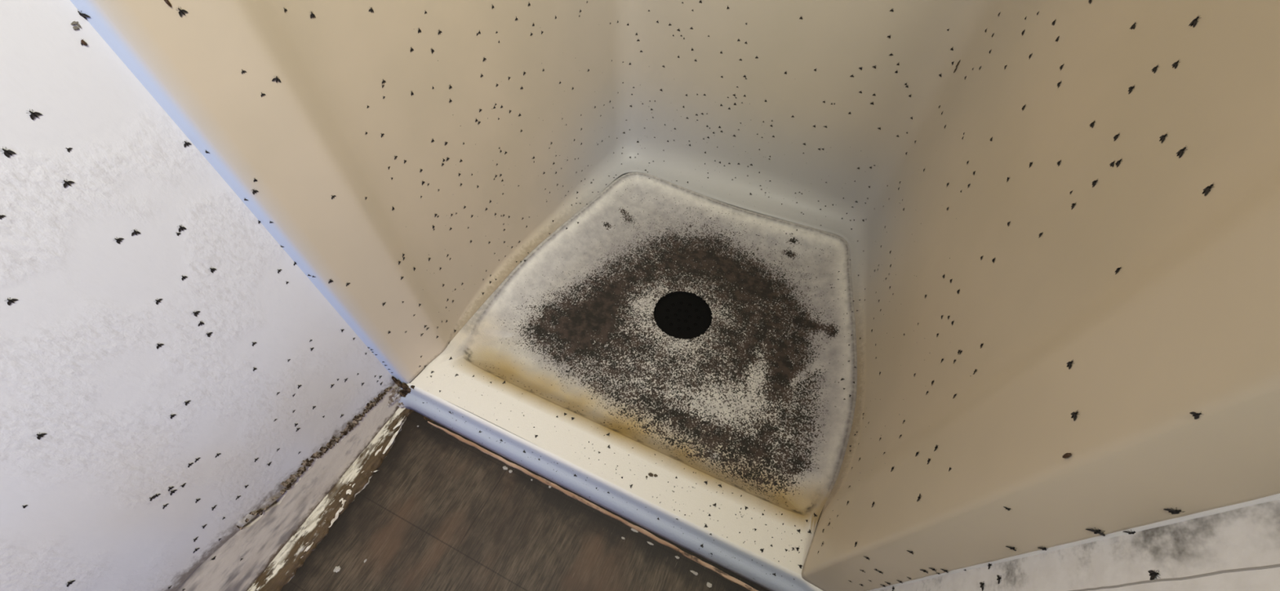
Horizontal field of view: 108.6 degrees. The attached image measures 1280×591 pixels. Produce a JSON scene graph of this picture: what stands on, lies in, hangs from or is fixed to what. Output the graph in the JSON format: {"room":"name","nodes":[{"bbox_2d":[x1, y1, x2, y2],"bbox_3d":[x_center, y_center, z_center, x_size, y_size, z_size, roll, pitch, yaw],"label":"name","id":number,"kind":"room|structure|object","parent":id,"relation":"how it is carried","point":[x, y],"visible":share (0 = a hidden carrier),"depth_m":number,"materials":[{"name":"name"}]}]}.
{"room":"bathroom","nodes":[
{"label":"bathroom","id":0,"kind":"room"},
{"bbox_2d":[0,0,395,590],"bbox_3d":[-0.736,0.118,-0.216,0.054,1.738,1.378,21,55,14],"label":"wall","id":1,"kind":"structure","parent":0,"point":[82,366],"depth_m":0.46,"materials":[{"name":"paper"}]},
{"bbox_2d":[0,146,16,157],"bbox_3d":[-0.479,-0.109,0.349,0.002,0.008,0.006,21,55,13],"label":"fly","id":2,"kind":"object","parent":1,"relation":"attached to","point":[6,153],"visible":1,"depth_m":0.35,"materials":[{"name":"black"}]},
{"bbox_2d":[4,297,18,305],"bbox_3d":[-0.515,0.004,0.377,0.002,0.006,0.006,21,56,14],"label":"fly","id":3,"kind":"object","parent":1,"relation":"attached to","point":[10,301],"visible":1,"depth_m":0.38,"materials":[{"name":"black"}]},
{"bbox_2d":[27,108,42,119],"bbox_3d":[-0.467,-0.140,0.354,0.002,0.007,0.007,21,55,13],"label":"fly","id":4,"kind":"object","parent":1,"relation":"attached to","point":[33,115],"visible":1,"depth_m":0.35,"materials":[{"name":"black"}]},
{"bbox_2d":[34,432,46,439],"bbox_3d":[-0.550,0.129,0.422,0.002,0.007,0.006,21,55,14],"label":"fly","id":5,"kind":"object","parent":1,"relation":"attached to","point":[39,435],"visible":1,"depth_m":0.42,"materials":[{"name":"black"}]},
{"bbox_2d":[63,178,75,187],"bbox_3d":[-0.477,-0.094,0.383,0.002,0.007,0.008,21,56,14],"label":"fly","id":6,"kind":"object","parent":1,"relation":"attached to","point":[66,184],"visible":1,"depth_m":0.38,"materials":[{"name":"black"}]},
{"bbox_2d":[66,580,75,586],"bbox_3d":[-0.600,0.303,0.484,0.002,0.007,0.007,21,55,13],"label":"fly","id":7,"kind":"object","parent":1,"relation":"attached to","point":[71,582],"visible":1,"depth_m":0.48,"materials":[{"name":"black"}]},
{"bbox_2d":[71,21,80,30],"bbox_3d":[-0.439,-0.210,0.358,0.001,0.006,0.006,21,55,14],"label":"remains","id":8,"kind":"object","parent":1,"relation":"attached to","point":[73,23],"visible":1,"depth_m":0.36,"materials":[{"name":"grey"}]},
{"bbox_2d":[80,40,87,45],"bbox_3d":[-0.441,-0.200,0.365,0.002,0.005,0.003,21,55,14],"label":"fly pupa","id":9,"kind":"object","parent":1,"relation":"attached to","point":[82,42],"visible":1,"depth_m":0.36,"materials":[{"name":"brown"}]},
{"bbox_2d":[113,238,124,244],"bbox_3d":[-0.482,-0.051,0.425,0.002,0.008,0.006,21,55,13],"label":"fly","id":10,"kind":"object","parent":1,"relation":"attached to","point":[118,240],"visible":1,"depth_m":0.42,"materials":[{"name":"black"}]},
{"bbox_2d":[130,229,140,235],"bbox_3d":[-0.476,-0.059,0.434,0.002,0.008,0.007,21,55,13],"label":"fly","id":11,"kind":"object","parent":1,"relation":"attached to","point":[135,232],"visible":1,"depth_m":0.43,"materials":[{"name":"black"}]},
{"bbox_2d":[156,343,164,349],"bbox_3d":[-0.506,0.053,0.483,0.002,0.007,0.007,21,55,13],"label":"fly","id":12,"kind":"object","parent":1,"relation":"attached to","point":[160,344],"visible":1,"depth_m":0.48,"materials":[{"name":"black"}]},
{"bbox_2d":[178,225,186,231],"bbox_3d":[-0.465,-0.068,0.466,0.002,0.008,0.007,21,55,13],"label":"fly","id":13,"kind":"object","parent":1,"relation":"attached to","point":[180,228],"visible":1,"depth_m":0.47,"materials":[{"name":"black"}]},
{"bbox_2d":[182,140,191,147],"bbox_3d":[-0.440,-0.147,0.446,0.002,0.006,0.006,21,55,13],"label":"fly","id":14,"kind":"object","parent":1,"relation":"attached to","point":[186,144],"visible":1,"depth_m":0.45,"materials":[{"name":"black"}]},
{"bbox_2d":[192,311,199,316],"bbox_3d":[-0.488,0.019,0.505,0.002,0.008,0.007,21,55,13],"label":"fly","id":15,"kind":"object","parent":1,"relation":"attached to","point":[196,313],"visible":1,"depth_m":0.51,"materials":[{"name":"black"}]},
{"bbox_2d":[176,383,413,590],"bbox_3d":[-0.725,0.663,0.471,0.054,0.146,1.378,21,55,14],"label":"baseboard","id":16,"kind":"structure","parent":1,"relation":"attached to","point":[261,539],"depth_m":0.75,"materials":[{"name":"white wood"}]},
{"bbox_2d":[387,386,404,408],"bbox_3d":[-0.460,0.198,0.869,0.015,0.055,0.036,21,55,14],"label":"lump","id":17,"kind":"object","parent":16,"relation":"on","point":[394,395],"visible":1,"depth_m":0.86,"materials":[{"name":"white"}]},
{"bbox_2d":[235,386,392,529],"bbox_3d":[-0.511,0.247,0.745,0.005,0.063,0.272,21,55,14],"label":"mold","id":18,"kind":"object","parent":1,"relation":"attached to","point":[288,485],"depth_m":0.74,"materials":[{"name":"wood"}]},
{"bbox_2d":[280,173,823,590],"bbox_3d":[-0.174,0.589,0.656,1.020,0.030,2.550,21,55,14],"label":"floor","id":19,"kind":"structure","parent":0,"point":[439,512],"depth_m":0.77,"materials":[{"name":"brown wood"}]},
{"bbox_2d":[333,565,340,573],"bbox_3d":[-0.487,0.441,0.740,0.010,0.003,0.010,21,55,14],"label":"chip","id":20,"kind":"object","parent":19,"relation":"on","point":[336,569],"visible":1,"depth_m":0.74,"materials":[{"name":"beige paint"}]},
{"bbox_2d":[391,376,434,422],"bbox_3d":[-0.423,0.191,0.865,0.070,0.109,0.036,21,55,14],"label":"clump","id":21,"kind":"object","parent":19,"relation":"on","point":[406,389],"visible":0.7,"depth_m":0.86,"materials":[{"name":"brown soil"}]},
{"bbox_2d":[427,421,757,590],"bbox_3d":[-0.087,0.367,0.806,0.710,0.006,0.009,21,55,14],"label":"edging strip","id":22,"kind":"object","parent":19,"relation":"on","point":[718,571],"visible":1,"depth_m":0.80,"materials":[{"name":"brown wood"}]},
{"bbox_2d":[398,172,857,590],"bbox_3d":[0.075,0.054,1.005,0.812,0.057,0.806,21,55,14],"label":"shower tray","id":23,"kind":"object","parent":19,"relation":"on","point":[642,332],"visible":1,"depth_m":0.94,"materials":[{"name":"beige plastic"}]},
{"bbox_2d":[645,472,657,478],"bbox_3d":[0.020,0.303,0.775,0.021,0.002,0.008,-4,53,-5],"label":"remains","id":24,"kind":"object","parent":23,"relation":"on","point":[650,474],"visible":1,"depth_m":0.78,"materials":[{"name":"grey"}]},
{"bbox_2d":[70,0,1279,590],"bbox_3d":[0.110,-0.458,0.407,0.821,1.636,0.848,21,55,14],"label":"shower surround","id":25,"kind":"object","parent":23,"relation":"on","point":[1188,322],"visible":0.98,"depth_m":0.56,"materials":[{"name":"beige plastic"}]},
{"bbox_2d":[77,8,89,19],"bbox_3d":[-0.435,-0.219,0.359,0.008,0.008,0.002,-3,53,-4],"label":"fly","id":26,"kind":"object","parent":25,"relation":"attached to","point":[84,15],"visible":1,"depth_m":0.36,"materials":[{"name":"black"}]},
{"bbox_2d":[164,0,171,7],"bbox_3d":[-0.396,-0.246,0.385,0.002,0.009,0.003,21,55,14],"label":"fly pupa","id":27,"kind":"object","parent":25,"relation":"attached to","point":[167,2],"visible":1,"depth_m":0.39,"materials":[{"name":"brown"}]},
{"bbox_2d":[175,7,187,17],"bbox_3d":[-0.393,-0.244,0.395,0.002,0.008,0.007,29,57,19],"label":"fly","id":28,"kind":"object","parent":25,"relation":"attached to","point":[181,12],"visible":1,"depth_m":0.40,"materials":[{"name":"black"}]},
{"bbox_2d":[271,75,280,82],"bbox_3d":[-0.374,-0.222,0.473,0.002,0.008,0.008,29,57,19],"label":"fly","id":29,"kind":"object","parent":25,"relation":"attached to","point":[275,78],"visible":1,"depth_m":0.47,"materials":[{"name":"black"}]},
{"bbox_2d":[310,10,315,17],"bbox_3d":[-0.354,-0.303,0.497,0.002,0.008,0.007,16,54,10],"label":"fly","id":30,"kind":"object","parent":25,"relation":"attached to","point":[312,15],"visible":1,"depth_m":0.50,"materials":[{"name":"black"}]},
{"bbox_2d":[1062,453,1071,457],"bbox_3d":[0.257,0.096,0.277,0.002,0.006,0.003,21,55,14],"label":"fly pupa","id":31,"kind":"object","parent":25,"relation":"attached to","point":[1066,455],"visible":1,"depth_m":0.28,"materials":[{"name":"brown"}]},
{"bbox_2d":[1066,359,1073,369],"bbox_3d":[0.295,0.047,0.315,0.002,0.007,0.007,27,56,18],"label":"fly","id":32,"kind":"object","parent":25,"relation":"attached to","point":[1068,363],"visible":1,"depth_m":0.32,"materials":[{"name":"black"}]},
{"bbox_2d":[1071,411,1079,421],"bbox_3d":[0.271,0.075,0.287,0.002,0.007,0.007,26,56,17],"label":"fly","id":33,"kind":"object","parent":25,"relation":"attached to","point":[1073,414],"visible":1,"depth_m":0.29,"materials":[{"name":"black"}]},
{"bbox_2d":[1088,120,1094,128],"bbox_3d":[0.446,-0.169,0.453,0.002,0.007,0.007,15,54,10],"label":"fly","id":34,"kind":"object","parent":25,"relation":"attached to","point":[1091,124],"visible":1,"depth_m":0.45,"materials":[{"name":"black"}]},
{"bbox_2d":[1085,528,1105,536],"bbox_3d":[0.296,0.153,0.297,0.009,0.009,0.002,24,56,16],"label":"fly","id":35,"kind":"object","parent":25,"relation":"attached to","point":[1099,531],"visible":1,"depth_m":0.30,"materials":[{"name":"black"}]},
{"bbox_2d":[1115,159,1121,167],"bbox_3d":[0.420,-0.117,0.403,0.002,0.008,0.006,20,55,13],"label":"fly","id":36,"kind":"object","parent":25,"relation":"attached to","point":[1117,163],"visible":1,"depth_m":0.40,"materials":[{"name":"black"}]},
{"bbox_2d":[1128,84,1135,93],"bbox_3d":[0.444,-0.188,0.416,0.002,0.008,0.007,15,54,10],"label":"fly","id":37,"kind":"object","parent":25,"relation":"attached to","point":[1130,87],"visible":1,"depth_m":0.42,"materials":[{"name":"black"}]},
{"bbox_2d":[1129,22,1137,29],"bbox_3d":[0.464,-0.254,0.433,0.002,0.007,0.007,14,53,9],"label":"fly","id":38,"kind":"object","parent":25,"relation":"attached to","point":[1133,25],"visible":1,"depth_m":0.43,"materials":[{"name":"black"}]},
{"bbox_2d":[1151,65,1158,72],"bbox_3d":[0.443,-0.195,0.395,0.002,0.007,0.007,17,53,11],"label":"fly","id":39,"kind":"object","parent":25,"relation":"attached to","point":[1154,68],"visible":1,"depth_m":0.40,"materials":[{"name":"black"}]},
{"bbox_2d":[1159,132,1167,142],"bbox_3d":[0.412,-0.125,0.363,0.002,0.008,0.008,20,55,13],"label":"fly","id":40,"kind":"object","parent":25,"relation":"attached to","point":[1162,137],"visible":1,"depth_m":0.36,"materials":[{"name":"black"}]},
{"bbox_2d":[1163,508,1183,514],"bbox_3d":[0.296,0.119,0.255,0.006,0.008,0.002,24,56,16],"label":"fly","id":41,"kind":"object","parent":25,"relation":"attached to","point":[1173,512],"visible":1,"depth_m":0.26,"materials":[{"name":"black"}]},
{"bbox_2d":[1171,59,1180,68],"bbox_3d":[0.437,-0.189,0.375,0.002,0.007,0.008,17,54,11],"label":"fly","id":42,"kind":"object","parent":25,"relation":"attached to","point":[1175,64],"visible":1,"depth_m":0.38,"materials":[{"name":"black"}]},
{"bbox_2d":[1176,146,1186,158],"bbox_3d":[0.397,-0.106,0.337,0.002,0.008,0.008,24,56,16],"label":"fly","id":43,"kind":"object","parent":25,"relation":"attached to","point":[1180,152],"visible":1,"depth_m":0.34,"materials":[{"name":"black"}]},
{"bbox_2d":[1188,16,1201,26],"bbox_3d":[0.444,-0.220,0.368,0.002,0.009,0.007,16,54,10],"label":"fly","id":44,"kind":"object","parent":25,"relation":"attached to","point":[1193,22],"visible":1,"depth_m":0.37,"materials":[{"name":"black"}]},
{"bbox_2d":[1201,183,1214,195],"bbox_3d":[0.364,-0.069,0.295,0.002,0.008,0.009,31,58,20],"label":"fly","id":45,"kind":"object","parent":25,"relation":"attached to","point":[1206,189],"visible":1,"depth_m":0.29,"materials":[{"name":"black"}]},
{"bbox_2d":[405,52,956,579],"bbox_3d":[0.096,-0.196,0.729,0.798,0.801,0.862,21,55,14],"label":"dirt specks","id":46,"kind":"object","parent":23,"relation":"on","point":[562,52],"visible":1,"depth_m":0.83,"materials":[{"name":"black"}]},
{"bbox_2d":[706,582,711,587],"bbox_3d":[0.112,0.466,0.740,0.009,0.003,0.007,21,55,14],"label":"chip","id":47,"kind":"object","parent":19,"relation":"on","point":[708,584],"visible":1,"depth_m":0.74,"materials":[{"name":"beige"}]},
{"bbox_2d":[877,499,1279,590],"bbox_3d":[0.209,0.159,-0.167,0.052,1.818,0.600,21,55,14],"label":"wall","id":48,"kind":"structure","parent":0,"point":[1249,536],"depth_m":0.26,"materials":[{"name":"white paint"}]},
{"bbox_2d":[979,582,984,590],"bbox_3d":[0.290,0.246,0.390,0.002,0.008,0.008,21,55,13],"label":"fly","id":49,"kind":"object","parent":48,"relation":"attached to","point":[980,583],"visible":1,"depth_m":0.39,"materials":[{"name":"black"}]},
{"bbox_2d":[996,575,1001,584],"bbox_3d":[0.292,0.231,0.374,0.002,0.007,0.007,21,55,13],"label":"fly","id":50,"kind":"object","parent":48,"relation":"attached to","point":[997,576],"visible":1,"depth_m":0.37,"materials":[{"name":"black"}]},
{"bbox_2d":[868,493,1279,590],"bbox_3d":[0.303,0.112,0.239,0.003,1.200,0.003,21,55,14],"label":"trim","id":51,"kind":"structure","parent":48,"relation":"attached to","point":[1274,497],"depth_m":0.29,"materials":[{"name":"white plastic"}]},
{"bbox_2d":[1122,529,1135,534],"bbox_3d":[0.301,0.145,0.281,0.006,0.007,0.002,21,55,13],"label":"fly","id":52,"kind":"object","parent":48,"relation":"attached to","point":[1128,532],"visible":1,"depth_m":0.28,"materials":[{"name":"black"}]},
{"bbox_2d":[1147,569,1160,580],"bbox_3d":[0.290,0.157,0.260,0.002,0.007,0.005,21,55,13],"label":"fly","id":53,"kind":"object","parent":48,"relation":"attached to","point":[1153,575],"visible":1,"depth_m":0.26,"materials":[{"name":"black"}]},
{"bbox_2d":[1071,564,1279,590],"bbox_3d":[0.291,0.121,0.206,0.001,0.900,0.002,21,55,14],"label":"trim","id":54,"kind":"structure","parent":48,"relation":"attached to","point":[1277,565],"depth_m":0.24,"materials":[{"name":"beige paper"}]}
]}

